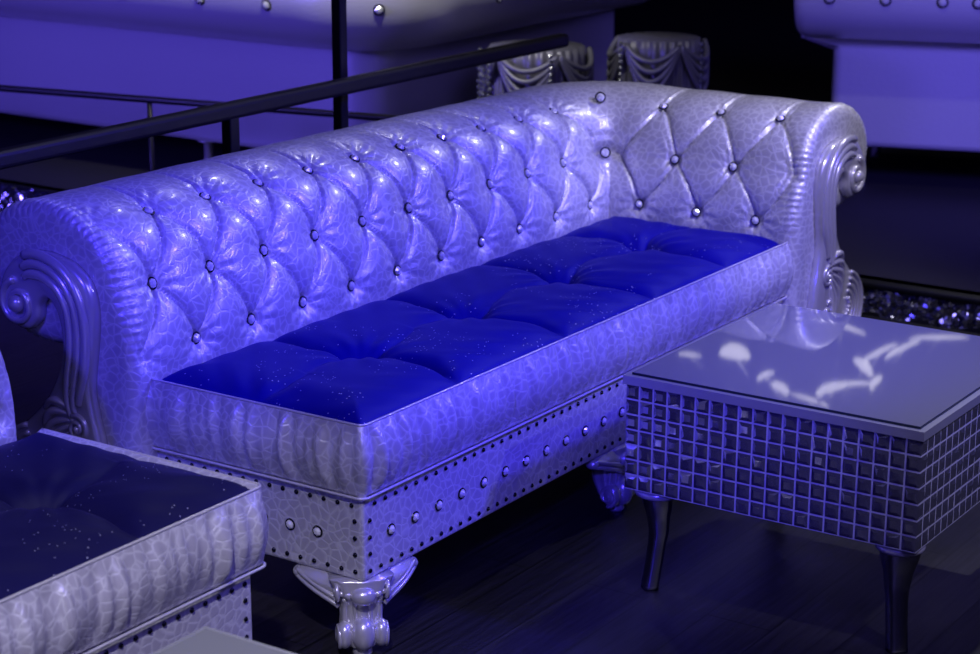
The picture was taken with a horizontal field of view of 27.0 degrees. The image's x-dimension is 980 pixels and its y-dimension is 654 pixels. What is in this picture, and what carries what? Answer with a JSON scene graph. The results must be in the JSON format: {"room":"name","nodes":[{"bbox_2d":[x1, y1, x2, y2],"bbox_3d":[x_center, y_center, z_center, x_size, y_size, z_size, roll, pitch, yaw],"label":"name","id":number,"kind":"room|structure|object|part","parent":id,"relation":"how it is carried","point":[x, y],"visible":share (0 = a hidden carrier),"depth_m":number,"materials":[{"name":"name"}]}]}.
{"room":"entertainment venue","nodes":[
{"label":"entertainment venue","id":0,"kind":"room"},
{"bbox_2d":[0,307,979,653],"bbox_3d":[-0.377,0.044,6.501,15.000,0.100,16.000,10,19,32],"label":"floor","id":1,"kind":"structure","parent":0,"point":[551,570],"depth_m":4.46,"materials":[{"name":"brown wood"}]},
{"bbox_2d":[0,351,267,653],"bbox_3d":[-1.232,0.446,3.308,1.041,0.857,1.574,10,19,32],"label":"tufted sofa","id":2,"kind":"object","parent":1,"relation":"on","point":[105,548],"visible":0.94,"depth_m":3.47,"materials":[{"name":"leather"}]},
{"bbox_3d":[-1.494,0.328,3.412,0.458,0.687,1.500,10,19,32],"label":"backrest","id":3,"kind":"part","parent":2,"relation":"part of","materials":[{"name":"leather"}]},
{"bbox_2d":[0,85,399,170],"bbox_3d":[-1.387,-0.500,7.062,2.587,0.636,0.024,7,17,22],"label":"guard rail","id":4,"kind":"object","parent":1,"relation":"on","point":[149,100],"visible":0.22,"depth_m":6.88,"materials":[{"name":"black metal"}]},
{"bbox_3d":[-1.149,-0.464,6.967,0.018,0.620,0.017,10,19,32],"label":"post","id":5,"kind":"part","parent":4,"relation":"part of","materials":[{"name":"black metal"}]},
{"bbox_3d":[-1.387,-0.795,6.979,2.587,0.023,0.024,7,17,22],"label":"rail","id":6,"kind":"part","parent":4,"relation":"part of","materials":[{"name":"black metal"}]},
{"bbox_2d":[152,626,294,653],"bbox_3d":[-0.346,0.815,2.675,0.675,0.495,0.708,10,19,32],"label":"coffee table","id":7,"kind":"object","parent":1,"relation":"on","point":[206,640],"visible":1,"depth_m":2.99,"materials":[{"name":"silver metal"}]},
{"bbox_2d":[0,33,568,169],"bbox_3d":[-0.911,-0.031,4.912,0.044,0.905,4.100,10,19,32],"label":"handrail","id":8,"kind":"object","parent":1,"relation":"on","point":[229,113],"visible":0.62,"depth_m":5.17,"materials":[{"name":"black metal"}]},
{"bbox_3d":[-0.658,-0.115,5.276,0.032,0.870,0.036,10,19,32],"label":"post","id":9,"kind":"part","parent":8,"relation":"part of","materials":[{"name":"black metal"}]},
{"bbox_2d":[331,0,348,129],"bbox_3d":[-0.411,-1.415,5.409,0.032,3.300,0.032,10,19,32],"label":"pole","id":10,"kind":"object","parent":1,"relation":"on","point":[338,7],"visible":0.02,"depth_m":5.59,"materials":[{"name":"black metal"}]},
{"bbox_2d":[0,81,866,653],"bbox_3d":[-0.013,-0.058,5.104,1.087,0.857,2.419,10,19,32],"label":"tufted sofa","id":11,"kind":"object","parent":1,"relation":"on","point":[404,329],"visible":0.8,"depth_m":4.59,"materials":[{"name":"leather"}]},
{"bbox_3d":[-0.260,0.577,4.119,0.133,0.168,0.114,-3,16,-11],"label":"leg","id":12,"kind":"part","parent":11,"relation":"part of","materials":[{"name":"silver metal"}]},
{"bbox_3d":[-0.020,-0.149,5.113,1.038,0.687,2.368,10,19,32],"label":"backrest","id":13,"kind":"part","parent":11,"relation":"part of","materials":[{"name":"leather"}]},
{"bbox_3d":[0.053,0.018,4.851,0.587,0.153,1.914,10,19,32],"label":"seat rail","id":14,"kind":"part","parent":11,"relation":"part of","materials":[{"name":"leather"}]},
{"bbox_3d":[0.295,0.357,4.905,0.114,0.168,0.133,10,19,32],"label":"leg","id":15,"kind":"part","parent":11,"relation":"part of","materials":[{"name":"silver metal"}]},
{"bbox_2d":[623,303,979,653],"bbox_3d":[0.759,0.307,4.482,0.675,0.495,0.708,10,19,32],"label":"coffee table","id":16,"kind":"object","parent":1,"relation":"on","point":[863,429],"visible":1,"depth_m":4.21,"materials":[{"name":"silver metal"}]},
{"bbox_3d":[0.359,0.462,4.433,0.066,0.222,0.082,-2,16,-9],"label":"leg","id":17,"kind":"part","parent":16,"relation":"part of","materials":[{"name":"black wood"}]},
{"bbox_3d":[0.565,0.283,4.176,0.663,0.232,0.012,10,19,32],"label":"mosaic panel","id":18,"kind":"part","parent":16,"relation":"part of","materials":[{"name":"black tile"}]},
{"bbox_3d":[0.759,0.083,4.419,0.675,0.019,0.708,10,19,32],"label":"frame","id":19,"kind":"part","parent":16,"relation":"part of","materials":[{"name":"silver metal"}]},
{"bbox_3d":[0.759,0.074,4.417,0.647,0.012,0.680,10,19,32],"label":"glass","id":20,"kind":"part","parent":16,"relation":"part of","materials":[{"name":"grey"}]},
{"bbox_3d":[0.826,0.548,4.131,0.082,0.222,0.066,-3,16,-12],"label":"leg","id":21,"kind":"part","parent":16,"relation":"part of","materials":[{"name":"black wood"}]},
{"bbox_3d":[1.034,0.256,4.276,0.011,0.232,0.696,10,19,32],"label":"mosaic panel","id":22,"kind":"part","parent":16,"relation":"part of","materials":[{"name":"black tile"}]},
{"bbox_2d":[0,0,979,293],"bbox_3d":[1.898,-1.015,9.715,14.800,0.200,7.650,10,19,32],"label":"floor","id":23,"kind":"structure","parent":0,"point":[915,217],"depth_m":8.06,"materials":[{"name":"black carpet"}]},
{"bbox_2d":[0,179,67,211],"bbox_3d":[-1.792,-0.445,7.667,2.850,0.200,0.058,10,19,32],"label":"trim","id":24,"kind":"structure","parent":23,"relation":"attached to","point":[10,193],"depth_m":7.61,"materials":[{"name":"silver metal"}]},
{"bbox_2d":[0,0,646,158],"bbox_3d":[-1.572,-1.313,8.646,4.298,0.940,1.918,10,19,32],"label":"sofa","id":25,"kind":"object","parent":23,"relation":"on","point":[209,50],"visible":0.61,"depth_m":7.46,"materials":[{"name":"grey leather"}]},
{"bbox_3d":[-1.056,-0.630,7.662,0.080,0.162,0.080,10,19,32],"label":"leg","id":26,"kind":"part","parent":25,"relation":"part of","materials":[{"name":"silver metal"}]},
{"bbox_2d":[476,39,593,98],"bbox_3d":[0.165,-0.690,7.106,0.411,0.580,0.421,10,19,32],"label":"stool","id":27,"kind":"object","parent":23,"relation":"on","point":[571,63],"visible":0.34,"depth_m":6.90,"materials":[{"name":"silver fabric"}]},
{"bbox_2d":[606,32,709,89],"bbox_3d":[0.588,-0.721,7.178,0.362,0.602,0.362,-4,16,-15],"label":"stool","id":28,"kind":"object","parent":23,"relation":"on","point":[675,59],"visible":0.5,"depth_m":7.00,"materials":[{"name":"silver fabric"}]},
{"bbox_2d":[794,0,979,185],"bbox_3d":[2.334,-0.975,7.481,2.320,0.940,1.128,5,16,15],"label":"lounge sofa","id":29,"kind":"object","parent":23,"relation":"on","point":[910,69],"visible":0.84,"depth_m":7.40,"materials":[{"name":"grey leather"}]},
{"bbox_3d":[1.545,-0.763,8.155,0.080,0.162,0.080,10,19,32],"label":"leg","id":30,"kind":"part","parent":29,"relation":"part of","materials":[{"name":"silver metal"}]},
{"bbox_2d":[858,274,979,335],"bbox_3d":[1.131,-0.061,6.333,3.550,0.200,0.058,10,19,32],"label":"trim","id":31,"kind":"structure","parent":23,"relation":"attached to","point":[939,308],"depth_m":6.18,"materials":[{"name":"black glitter"},{"name":"crystal"}]}
]}

